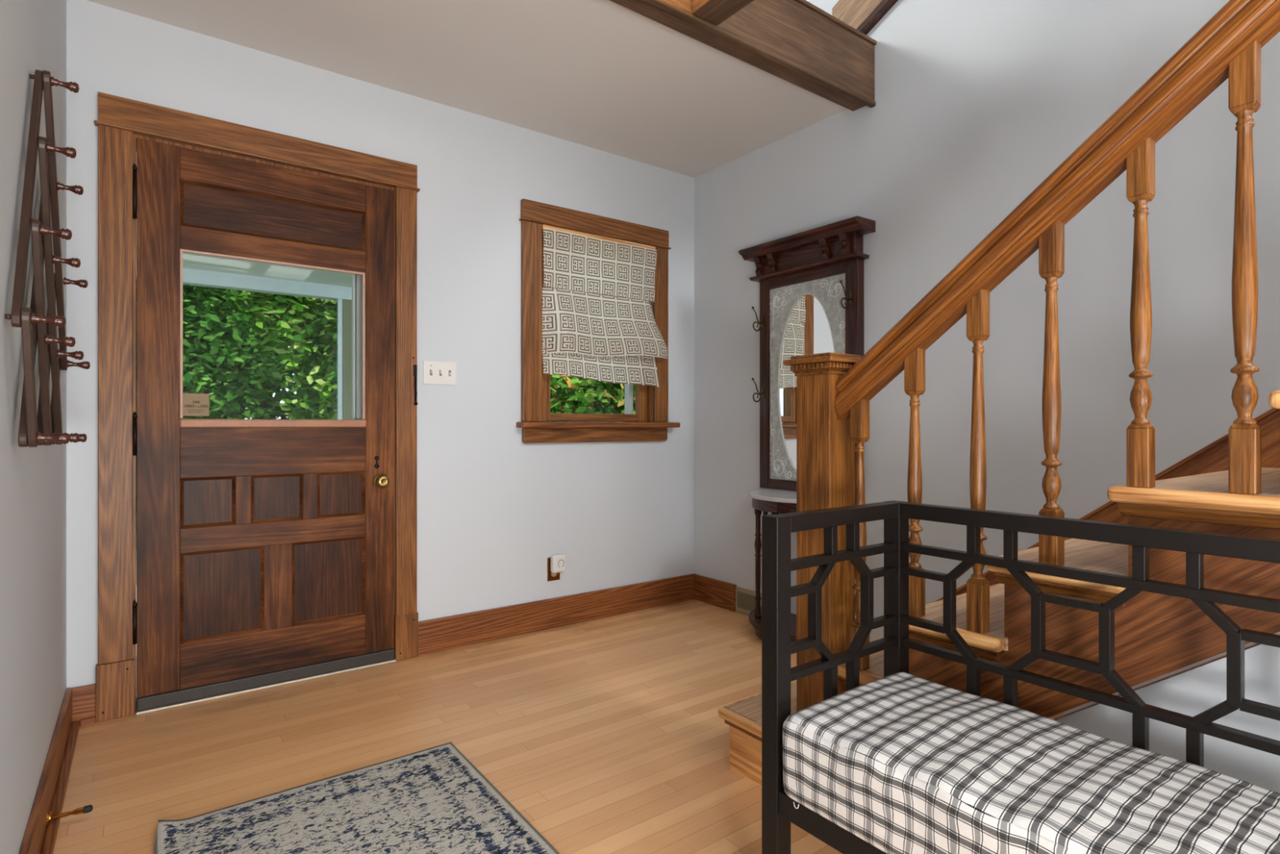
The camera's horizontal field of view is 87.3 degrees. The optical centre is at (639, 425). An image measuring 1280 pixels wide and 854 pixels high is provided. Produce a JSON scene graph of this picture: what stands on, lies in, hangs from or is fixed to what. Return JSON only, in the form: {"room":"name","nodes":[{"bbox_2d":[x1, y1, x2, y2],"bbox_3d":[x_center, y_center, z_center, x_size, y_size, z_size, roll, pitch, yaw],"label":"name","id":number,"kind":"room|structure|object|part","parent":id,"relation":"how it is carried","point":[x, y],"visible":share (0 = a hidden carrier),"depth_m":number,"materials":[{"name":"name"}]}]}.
{"room":"entrance hall","nodes":[
{"label":"entrance hall","id":0,"kind":"room"},
{"bbox_2d":[0,0,66,853],"bbox_3d":[-0.202,-1.440,-0.173,0.120,4.900,5.962,0,0,-37],"label":"wall","id":1,"kind":"structure","parent":0,"point":[33,33],"depth_m":1.44,"materials":[{"name":"paint"}]},
{"bbox_2d":[4,69,89,447],"bbox_3d":[-1.367,-0.380,1.570,0.086,0.859,0.784,0,0,-37],"label":"coat rack","id":2,"kind":"object","parent":1,"relation":"attached to","point":[45,428],"visible":1,"depth_m":1.47,"materials":[{"name":"brown wood"}]},
{"bbox_2d":[18,688,79,853],"bbox_3d":[-0.133,0.945,-0.135,0.036,0.130,5.941,0,0,-37],"label":"baseboard","id":3,"kind":"structure","parent":1,"relation":"attached to","point":[38,837],"depth_m":1.74,"materials":[{"name":"brown wood"}]},
{"bbox_2d":[46,804,93,826],"bbox_3d":[-1.420,0.970,1.670,0.092,0.033,0.032,0,0,-20],"label":"door stop","id":4,"kind":"object","parent":1,"relation":"attached to","point":[88,808],"visible":0.99,"depth_m":1.67,"materials":[{"name":"gold metal"}]},
{"bbox_2d":[351,274,361,419],"bbox_3d":[-1.504,-0.010,2.689,0.810,2.000,0.040,0,0,-37],"label":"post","id":5,"kind":"structure","parent":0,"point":[356,279],"depth_m":2.89,"materials":[{"name":"white wood"}]},
{"bbox_2d":[66,0,693,688],"bbox_3d":[-0.848,-1.440,3.147,3.039,4.900,0.140,0,0,-37],"label":"wall","id":6,"kind":"structure","parent":0,"point":[493,506],"depth_m":3.09,"materials":[{"name":"paint"}]},
{"bbox_2d":[80,715,95,726],"bbox_3d":[-1.866,1.000,2.266,0.041,0.020,0.019,0,0,-37],"label":"trim","id":7,"kind":"structure","parent":6,"relation":"attached to","point":[91,720],"depth_m":2.26,"materials":[{"name":"brown wood"}]},
{"bbox_2d":[93,91,420,722],"bbox_3d":[-1.457,-0.064,2.671,1.108,2.148,0.177,0,0,-37],"label":"trim","id":8,"kind":"structure","parent":6,"relation":"attached to","point":[121,121],"depth_m":2.34,"materials":[{"name":"brown wood"}]},
{"bbox_3d":[-1.818,-0.106,2.324,0.095,1.848,0.025,0,0,-37],"label":"casing","id":9,"kind":"part","parent":8,"relation":"part of","materials":[{"name":"brown wood"}]},
{"bbox_3d":[-1.418,-1.087,2.619,1.088,0.102,0.027,0,0,-37],"label":"head casing","id":10,"kind":"part","parent":8,"relation":"part of","materials":[{"name":"brown wood"}]},
{"bbox_3d":[-1.018,-0.105,2.917,0.090,1.850,0.025,0,0,-37],"label":"casing","id":11,"kind":"part","parent":8,"relation":"part of","materials":[{"name":"brown wood"}]},
{"bbox_2d":[132,137,395,711],"bbox_3d":[-1.410,-0.004,2.605,0.900,2.013,0.109,0,0,-37],"label":"door","id":12,"kind":"structure","parent":6,"relation":"in","point":[265,548],"depth_m":2.57,"materials":[{"name":"brown wood"}]},
{"bbox_2d":[186,408,204,413],"bbox_3d":[-1.642,-0.053,2.480,0.056,0.013,0.001,0,0,-37],"label":"print","id":13,"kind":"object","parent":12,"relation":"on","point":[188,411],"depth_m":2.48,"materials":[{"name":"black"}]},
{"bbox_3d":[-1.610,0.283,2.499,0.179,0.189,0.014,0,0,-37],"label":"panel","id":14,"kind":"part","parent":12,"relation":"part of","materials":[{"name":"brown wood"}]},
{"bbox_3d":[-1.603,0.283,2.489,0.173,0.183,0.011,0,0,-37],"label":"panel moulding","id":15,"kind":"part","parent":12,"relation":"part of","materials":[{"name":"brown wood"}]},
{"bbox_3d":[-1.572,0.629,2.527,0.273,0.335,0.014,0,0,-37],"label":"panel","id":16,"kind":"part","parent":12,"relation":"part of","materials":[{"name":"brown wood"}]},
{"bbox_3d":[-1.565,0.629,2.517,0.267,0.329,0.011,0,0,-37],"label":"panel moulding","id":17,"kind":"part","parent":12,"relation":"part of","materials":[{"name":"brown wood"}]},
{"bbox_3d":[-1.422,-0.811,2.639,0.648,0.174,0.014,0,0,-37],"label":"panel","id":18,"kind":"part","parent":12,"relation":"part of","materials":[{"name":"brown wood"}]},
{"bbox_3d":[-1.422,0.876,2.639,0.642,0.164,0.041,0,0,-37],"label":"rail","id":19,"kind":"part","parent":12,"relation":"part of","materials":[{"name":"brown wood"}]},
{"bbox_3d":[-1.422,0.420,2.639,0.642,0.090,0.041,0,0,-37],"label":"rail","id":20,"kind":"part","parent":12,"relation":"part of","materials":[{"name":"brown wood"}]},
{"bbox_3d":[-1.422,0.100,2.639,0.642,0.184,0.041,0,0,-37],"label":"rail","id":21,"kind":"part","parent":12,"relation":"part of","materials":[{"name":"brown wood"}]},
{"bbox_3d":[-1.422,-0.684,2.639,0.642,0.085,0.041,0,0,-37],"label":"rail","id":22,"kind":"part","parent":12,"relation":"part of","materials":[{"name":"brown wood"}]},
{"bbox_3d":[-1.422,-0.953,2.639,0.642,0.116,0.041,0,0,-37],"label":"rail","id":23,"kind":"part","parent":12,"relation":"part of","materials":[{"name":"brown wood"}]},
{"bbox_3d":[-1.414,-0.811,2.629,0.642,0.168,0.011,0,0,-37],"label":"panel moulding","id":24,"kind":"part","parent":12,"relation":"part of","materials":[{"name":"brown wood"}]},
{"bbox_3d":[-1.415,-0.008,2.629,0.646,0.032,0.035,0,0,-37],"label":"pane sill","id":25,"kind":"part","parent":12,"relation":"part of","materials":[{"name":"wood"}]},
{"bbox_3d":[-1.427,0.283,2.635,0.185,0.189,0.014,0,0,-37],"label":"panel","id":26,"kind":"part","parent":12,"relation":"part of","materials":[{"name":"brown wood"}]},
{"bbox_3d":[-1.419,0.283,2.625,0.179,0.183,0.011,0,0,-37],"label":"panel moulding","id":27,"kind":"part","parent":12,"relation":"part of","materials":[{"name":"brown wood"}]},
{"bbox_3d":[-1.275,0.629,2.747,0.283,0.335,0.014,0,0,-37],"label":"panel","id":28,"kind":"part","parent":12,"relation":"part of","materials":[{"name":"brown wood"}]},
{"bbox_3d":[-1.268,0.629,2.737,0.277,0.329,0.011,0,0,-37],"label":"panel moulding","id":29,"kind":"part","parent":12,"relation":"part of","materials":[{"name":"brown wood"}]},
{"bbox_3d":[-1.238,0.283,2.775,0.190,0.189,0.014,0,0,-37],"label":"panel","id":30,"kind":"part","parent":12,"relation":"part of","materials":[{"name":"brown wood"}]},
{"bbox_3d":[-1.230,0.283,2.765,0.184,0.183,0.011,0,0,-37],"label":"panel moulding","id":31,"kind":"part","parent":12,"relation":"part of","materials":[{"name":"brown wood"}]},
{"bbox_3d":[-1.114,0.155,2.838,0.020,0.053,0.005,0,0,-37],"label":"keyhole plate","id":32,"kind":"part","parent":12,"relation":"part of","materials":[{"name":"black metal"}]},
{"bbox_3d":[-1.086,0.234,2.820,0.058,0.058,0.067,0,0,-37],"label":"knob","id":33,"kind":"part","parent":12,"relation":"part of","materials":[{"name":"gold metal"}]},
{"bbox_2d":[136,658,395,714],"bbox_3d":[-1.468,1.006,2.694,0.890,0.007,0.227,0,0,-37],"label":"threshold","id":34,"kind":"object","parent":6,"relation":"attached to","point":[393,660],"depth_m":2.56,"materials":[{"name":"silver metal"}]},
{"bbox_2d":[67,573,694,724],"bbox_3d":[-0.800,0.938,3.082,2.799,0.145,0.020,0,0,-37],"label":"baseboard","id":35,"kind":"structure","parent":6,"relation":"attached to","point":[446,633],"depth_m":3.28,"materials":[{"name":"brown wood"}]},
{"bbox_2d":[412,356,417,405],"bbox_3d":[-0.978,-0.193,2.919,0.021,0.212,0.018,0,0,-37],"label":"latch keeper","id":36,"kind":"object","parent":6,"relation":"attached to","point":[415,366],"visible":1,"depth_m":2.92,"materials":[{"name":"black metal"}]},
{"bbox_3d":[-0.981,-0.177,2.925,0.016,0.175,0.006,0,0,-37],"label":"plate","id":37,"kind":"part","parent":36,"relation":"part of","materials":[{"name":"black metal"}]},
{"bbox_2d":[422,360,456,385],"bbox_3d":[-0.896,-0.236,3.011,0.152,0.106,0.021,0,0,-37],"label":"light switch","id":38,"kind":"object","parent":6,"relation":"attached to","point":[434,372],"visible":1,"depth_m":3.01,"materials":[{"name":"white plastic"}]},
{"bbox_2d":[547,557,559,581],"bbox_3d":[-0.433,0.719,3.363,0.070,0.118,0.007,0,0,-37],"label":"wall outlet","id":39,"kind":"object","parent":6,"relation":"attached to","point":[551,576],"visible":0.58,"depth_m":3.35,"materials":[{"name":"brown metal"}]},
{"bbox_2d":[550,553,564,573],"bbox_3d":[-0.410,0.689,3.349,0.072,0.090,0.042,0,0,-37],"label":"plug","id":40,"kind":"object","parent":39,"relation":"attached to","point":[557,562],"visible":1,"depth_m":3.33,"materials":[{"name":"white plastic"}]},
{"bbox_2d":[515,198,679,443],"bbox_3d":[-0.227,-0.504,3.564,0.980,1.183,0.210,0,0,-37],"label":"window","id":41,"kind":"structure","parent":6,"relation":"in","point":[539,425],"depth_m":3.42,"materials":[{"name":"brown wood"}]},
{"bbox_3d":[-0.530,-0.505,3.279,0.103,0.975,0.025,0,0,-37],"label":"casing","id":42,"kind":"part","parent":41,"relation":"part of","materials":[{"name":"brown wood"}]},
{"bbox_3d":[-0.238,-0.041,3.563,0.557,0.043,0.034,0,0,-37],"label":"sash rail","id":43,"kind":"part","parent":41,"relation":"part of","materials":[{"name":"brown wood"}]},
{"bbox_3d":[-0.209,-1.048,3.517,0.907,0.095,0.027,0,0,-37],"label":"head casing","id":44,"kind":"part","parent":41,"relation":"part of","materials":[{"name":"brown wood"}]},
{"bbox_2d":[542,224,667,386],"bbox_3d":[-0.160,-0.601,3.502,0.760,0.778,0.106,0,0,-37],"label":"roman shade","id":45,"kind":"object","parent":41,"relation":"attached to","point":[598,322],"visible":1,"depth_m":3.48,"materials":[{"name":"white fabric"}]},
{"bbox_3d":[-0.204,-0.978,3.518,0.702,0.025,0.027,0,0,-37],"label":"head rail","id":46,"kind":"part","parent":45,"relation":"part of","materials":[{"name":"beige fabric"}]},
{"bbox_3d":[-0.195,-0.680,3.493,0.688,0.005,0.013,0,0,-37],"label":"shade rod","id":47,"kind":"part","parent":45,"relation":"part of","materials":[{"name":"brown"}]},
{"bbox_3d":[-0.191,-0.826,3.502,0.706,0.292,0.015,0,0,-37],"label":"shade panel","id":48,"kind":"part","parent":45,"relation":"part of","materials":[{"name":"white fabric"}]},
{"bbox_3d":[-0.063,-0.495,3.773,0.027,0.950,0.045,0,0,-37],"label":"storm frame","id":49,"kind":"part","parent":41,"relation":"part of","materials":[{"name":"white metal"}]},
{"bbox_3d":[0.115,-0.505,3.759,0.095,0.975,0.025,0,0,-37],"label":"casing","id":50,"kind":"part","parent":41,"relation":"part of","materials":[{"name":"brown wood"}]},
{"bbox_2d":[86,0,847,177],"bbox_3d":[-0.481,-1.570,2.652,2.799,0.240,1.092,0,0,-37],"label":"ceiling","id":51,"kind":"structure","parent":0,"point":[603,75],"depth_m":2.70,"materials":[{"name":"paint"}]},
{"bbox_2d":[609,0,876,111],"bbox_3d":[-0.118,-1.546,2.162,2.797,0.286,0.123,0,0,-37],"label":"ceiling beam","id":52,"kind":"structure","parent":51,"relation":"attached to","point":[797,42],"depth_m":2.64,"materials":[{"name":"brown wood"}]},
{"bbox_2d":[53,599,1065,853],"bbox_3d":[0.959,1.040,0.713,2.999,0.060,6.202,0,0,-37],"label":"floor","id":53,"kind":"structure","parent":0,"point":[607,735],"depth_m":2.17,"materials":[{"name":"brown wood"}]},
{"bbox_2d":[154,742,559,853],"bbox_3d":[-0.546,0.996,1.413,0.762,0.026,1.200,0,0,-37],"label":"rug","id":54,"kind":"object","parent":53,"relation":"on","point":[433,800],"visible":1,"depth_m":1.70,"materials":[{"name":"fabric"}]},
{"bbox_2d":[748,488,796,641],"bbox_3d":[0.707,0.665,3.146,0.300,0.690,0.599,0,0,-37],"label":"table","id":55,"kind":"object","parent":53,"relation":"on","point":[775,501],"visible":0.3,"depth_m":3.20,"materials":[{"name":"wood"}]},
{"bbox_3d":[0.574,0.665,3.260,0.036,0.534,0.036,0,0,-37],"label":"leg","id":56,"kind":"part","parent":55,"relation":"part of","materials":[{"name":"brown wood"}]},
{"bbox_3d":[0.636,0.665,3.404,0.036,0.534,0.036,0,0,-37],"label":"leg","id":57,"kind":"part","parent":55,"relation":"part of","materials":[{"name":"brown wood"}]},
{"bbox_2d":[748,606,796,641],"bbox_3d":[0.707,0.951,3.146,0.300,0.038,0.599,0,0,-37],"label":"shelf","id":58,"kind":"object","parent":55,"relation":"attached to","point":[754,619],"depth_m":3.18,"materials":[{"name":"brown wood"}]},
{"bbox_2d":[718,0,1279,786],"bbox_3d":[1.434,-0.312,1.388,1.231,2.644,2.520,0,0,-37],"label":"staircase","id":59,"kind":"structure","parent":53,"relation":"on","point":[1231,485],"depth_m":1.41,"materials":[{"name":"brown wood"}]},
{"bbox_3d":[0.319,0.869,1.890,0.013,0.017,0.222,0,0,-37],"label":"cove moulding","id":60,"kind":"part","parent":59,"relation":"part of","materials":[{"name":"brown wood"}]},
{"bbox_3d":[0.525,-0.156,1.897,0.135,0.032,0.135,0,0,-37],"label":"cap moulding","id":61,"kind":"part","parent":59,"relation":"part of","materials":[{"name":"brown wood"}]},
{"bbox_3d":[0.525,0.339,1.897,0.115,0.987,0.115,0,0,-37],"label":"newel post","id":62,"kind":"part","parent":59,"relation":"part of","materials":[{"name":"brown wood"}]},
{"bbox_3d":[0.599,0.698,1.796,0.038,0.028,0.240,0,0,-37],"label":"cove moulding","id":63,"kind":"part","parent":59,"relation":"part of","materials":[{"name":"brown wood"}]},
{"bbox_3d":[0.739,0.520,1.606,0.038,0.028,0.240,0,0,-37],"label":"cove moulding","id":64,"kind":"part","parent":59,"relation":"part of","materials":[{"name":"brown wood"}]},
{"bbox_3d":[1.156,-0.825,1.047,0.071,0.090,2.567,0,-37,-37],"label":"handrail","id":65,"kind":"part","parent":59,"relation":"part of","materials":[{"name":"brown wood"}]},
{"bbox_3d":[0.880,0.342,1.417,0.038,0.028,0.240,0,0,-37],"label":"cove moulding","id":66,"kind":"part","parent":59,"relation":"part of","materials":[{"name":"brown wood"}]},
{"bbox_3d":[1.021,0.164,1.227,0.038,0.028,0.240,0,0,-37],"label":"cove moulding","id":67,"kind":"part","parent":59,"relation":"part of","materials":[{"name":"brown wood"}]},
{"bbox_2d":[761,500,1279,853],"bbox_3d":[0.844,0.596,0.927,0.460,0.829,1.393,0,0,-37],"label":"bench","id":68,"kind":"object","parent":53,"relation":"on","point":[779,811],"visible":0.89,"depth_m":1.33,"materials":[{"name":"paint"}]},
{"bbox_3d":[0.273,0.596,1.345,0.042,0.829,0.042,0,0,-37],"label":"corner post","id":69,"kind":"part","parent":68,"relation":"part of","materials":[{"name":"paint"}]},
{"bbox_3d":[0.675,0.742,0.801,0.032,0.047,1.310,0,0,-37],"label":"seat rail","id":70,"kind":"part","parent":68,"relation":"part of","materials":[{"name":"paint"}]},
{"bbox_3d":[0.441,0.198,1.469,0.377,0.034,0.038,0,0,-37],"label":"rail","id":71,"kind":"part","parent":68,"relation":"part of","materials":[{"name":"paint"}]},
{"bbox_3d":[0.442,0.508,1.468,0.377,0.016,0.024,0,0,-37],"label":"lattice rail","id":72,"kind":"part","parent":68,"relation":"part of","materials":[{"name":"paint"}]},
{"bbox_3d":[0.442,0.285,1.468,0.377,0.018,0.024,0,0,-37],"label":"lattice rail","id":73,"kind":"part","parent":68,"relation":"part of","materials":[{"name":"paint"}]},
{"bbox_3d":[0.609,0.596,1.594,0.042,0.829,0.042,0,0,-37],"label":"corner post","id":74,"kind":"part","parent":68,"relation":"part of","materials":[{"name":"paint"}]},
{"bbox_3d":[0.843,0.730,0.926,0.384,0.021,1.306,0,0,-37],"label":"seat panel","id":75,"kind":"part","parent":68,"relation":"part of","materials":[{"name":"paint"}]},
{"bbox_2d":[782,671,1279,853],"bbox_3d":[0.825,0.638,0.913,0.421,0.185,1.303,0,0,-37],"label":"seat cushion","id":76,"kind":"object","parent":68,"relation":"on","point":[1056,787],"visible":1,"depth_m":1.09,"materials":[{"name":"white fabric"}]},
{"bbox_3d":[1.012,0.198,1.052,0.036,0.034,1.310,0,0,-37],"label":"rail","id":77,"kind":"part","parent":68,"relation":"part of","materials":[{"name":"paint"}]},
{"bbox_3d":[1.012,0.508,1.051,0.024,0.016,1.310,0,0,-37],"label":"lattice rail","id":78,"kind":"part","parent":68,"relation":"part of","materials":[{"name":"paint"}]},
{"bbox_3d":[1.012,0.285,1.051,0.024,0.018,1.310,0,0,-37],"label":"lattice rail","id":79,"kind":"part","parent":68,"relation":"part of","materials":[{"name":"paint"}]},
{"bbox_2d":[693,0,1279,714],"bbox_3d":[2.143,-1.440,1.567,0.120,4.900,5.962,0,0,-37],"label":"wall","id":80,"kind":"structure","parent":0,"point":[978,102],"depth_m":2.54,"materials":[{"name":"paint"}]},
{"bbox_2d":[693,573,736,611],"bbox_3d":[0.420,0.938,3.769,0.020,0.145,0.329,0,0,-37],"label":"baseboard","id":81,"kind":"structure","parent":80,"relation":"attached to","point":[717,593],"depth_m":3.75,"materials":[{"name":"brown wood"}]},
{"bbox_2d":[735,586,761,614],"bbox_3d":[0.578,0.939,3.562,0.015,0.134,0.191,0,0,-37],"label":"air vent","id":82,"kind":"object","parent":80,"relation":"in","point":[745,602],"visible":0.57,"depth_m":3.57,"materials":[{"name":"metal"}]},
{"bbox_2d":[737,591,755,611],"bbox_3d":[0.569,0.938,3.563,0.003,0.085,0.145,0,0,-37],"label":"grille","id":83,"kind":"object","parent":82,"relation":"attached to","point":[746,602],"depth_m":3.57,"materials":[{"name":"yellow metal"}]},
{"bbox_2d":[738,215,875,491],"bbox_3d":[0.771,-0.291,3.194,0.143,1.222,0.706,0,0,-37],"label":"mirror","id":84,"kind":"object","parent":80,"relation":"attached to","point":[811,281],"visible":0.79,"depth_m":3.26,"materials":[{"name":"brown wood"}]},
{"bbox_3d":[0.594,-0.539,3.400,0.077,0.124,0.014,0,0,-37],"label":"hook arm","id":85,"kind":"part","parent":84,"relation":"part of","materials":[{"name":"brown metal"}]},
{"bbox_3d":[0.594,-0.179,3.400,0.077,0.124,0.014,0,0,-37],"label":"hook arm","id":86,"kind":"part","parent":84,"relation":"part of","materials":[{"name":"brown metal"}]},
{"bbox_3d":[0.806,0.296,3.226,0.048,0.048,0.464,0,0,-37],"label":"cross rail","id":87,"kind":"part","parent":84,"relation":"part of","materials":[{"name":"brown wood"}]},
{"bbox_3d":[0.806,-0.718,3.226,0.048,0.055,0.464,0,0,-37],"label":"cross rail","id":88,"kind":"part","parent":84,"relation":"part of","materials":[{"name":"brown wood"}]},
{"bbox_3d":[0.800,-0.210,3.222,0.004,0.960,0.461,0,0,-37],"label":"backing glass","id":89,"kind":"part","parent":84,"relation":"part of","materials":[{"name":"white mirror"}]},
{"bbox_3d":[0.771,-0.877,3.194,0.143,0.050,0.706,0,0,-37],"label":"cornice","id":90,"kind":"part","parent":84,"relation":"part of","materials":[{"name":"brown wood"}]},
{"bbox_3d":[0.911,-0.579,2.974,0.077,0.124,0.014,0,0,-37],"label":"hook arm","id":91,"kind":"part","parent":84,"relation":"part of","materials":[{"name":"brown metal"}]},
{"bbox_2d":[831,0,897,35],"bbox_3d":[1.273,-2.101,2.592,0.053,0.817,1.245,0,0,-37],"label":"board","id":92,"kind":"object","parent":80,"relation":"attached to","point":[863,15],"visible":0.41,"depth_m":2.96,"materials":[{"name":"brown wood"}]},
{"bbox_2d":[1052,643,1279,793],"bbox_3d":[1.414,0.025,0.813,0.040,1.970,2.620,0,0,-37],"label":"wall","id":93,"kind":"structure","parent":0,"point":[1191,691],"depth_m":1.25,"materials":[{"name":"paint"}]},
{"bbox_3d":[0.900,-1.710,-0.109,1.725,0.040,4.753,0,0,-37],"label":"ceiling","id":94,"kind":"structure","parent":0,"visible":0},
{"bbox_2d":[692,0,754,25],"bbox_3d":[1.641,-1.552,0.436,0.119,0.274,4.744,0,0,-37],"label":"joist","id":95,"kind":"object","parent":94,"relation":"attached to","point":[715,11],"visible":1,"depth_m":2.28,"materials":[{"name":"brown wood"}]},
{"label":"outside","id":96,"kind":"structure","parent":0,"visible":0},
{"bbox_3d":[-14.334,1.435,19.313,60.000,0.050,41.898,0,0,-37],"label":"ground","id":97,"kind":"structure","parent":96,"visible":0},
{"bbox_2d":[180,284,293,419],"bbox_3d":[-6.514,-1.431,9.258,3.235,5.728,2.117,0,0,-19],"label":"bush","id":98,"kind":"object","parent":97,"relation":"on","point":[223,407],"visible":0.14,"depth_m":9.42,"materials":[{"name":"green plant"}]},
{"bbox_2d":[182,252,351,419],"bbox_3d":[-3.602,-0.070,3.804,4.950,2.960,4.198,0,0,-37],"label":"porch","id":99,"kind":"object","parent":97,"relation":"on","point":[202,270],"visible":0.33,"depth_m":6.13,"materials":[{"name":"white paint"}]},
{"bbox_3d":[-2.875,-0.090,6.583,0.100,2.280,0.100,0,0,-37],"label":"post","id":100,"kind":"part","parent":99,"relation":"part of","materials":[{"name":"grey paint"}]},
{"bbox_2d":[226,320,315,419],"bbox_3d":[-8.942,-1.571,17.028,26.304,7.374,2.137,0,0,-37],"label":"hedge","id":101,"kind":"object","parent":97,"relation":"on","point":[290,384],"visible":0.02,"depth_m":16.60,"materials":[{"name":"green plant"}]},
{"bbox_2d":[229,288,337,419],"bbox_3d":[-3.428,-1.079,8.396,2.938,5.029,2.104,0,0,-37],"label":"bush","id":102,"kind":"object","parent":97,"relation":"on","point":[308,317],"visible":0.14,"depth_m":7.66,"materials":[{"name":"green plant"}]},
{"bbox_2d":[285,338,337,419],"bbox_3d":[-5.414,-1.627,14.182,2.260,6.542,3.791,0,0,42],"label":"shrub","id":103,"kind":"object","parent":97,"relation":"on","point":[295,371],"visible":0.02,"depth_m":13.15,"materials":[{"name":"green plant"}]},
{"bbox_2d":[550,376,607,413],"bbox_3d":[-0.292,-0.986,12.157,3.518,4.822,2.214,0,0,-37],"label":"leafy tree","id":104,"kind":"object","parent":97,"relation":"on","point":[553,411],"visible":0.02,"depth_m":11.51,"materials":[{"name":"green plant"}]},
{"bbox_2d":[550,374,635,413],"bbox_3d":[-0.420,-0.955,8.790,2.536,4.764,2.026,0,0,-12],"label":"leafy tree","id":105,"kind":"object","parent":97,"relation":"on","point":[587,392],"visible":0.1,"depth_m":8.18,"materials":[{"name":"green plant"}]}
]}

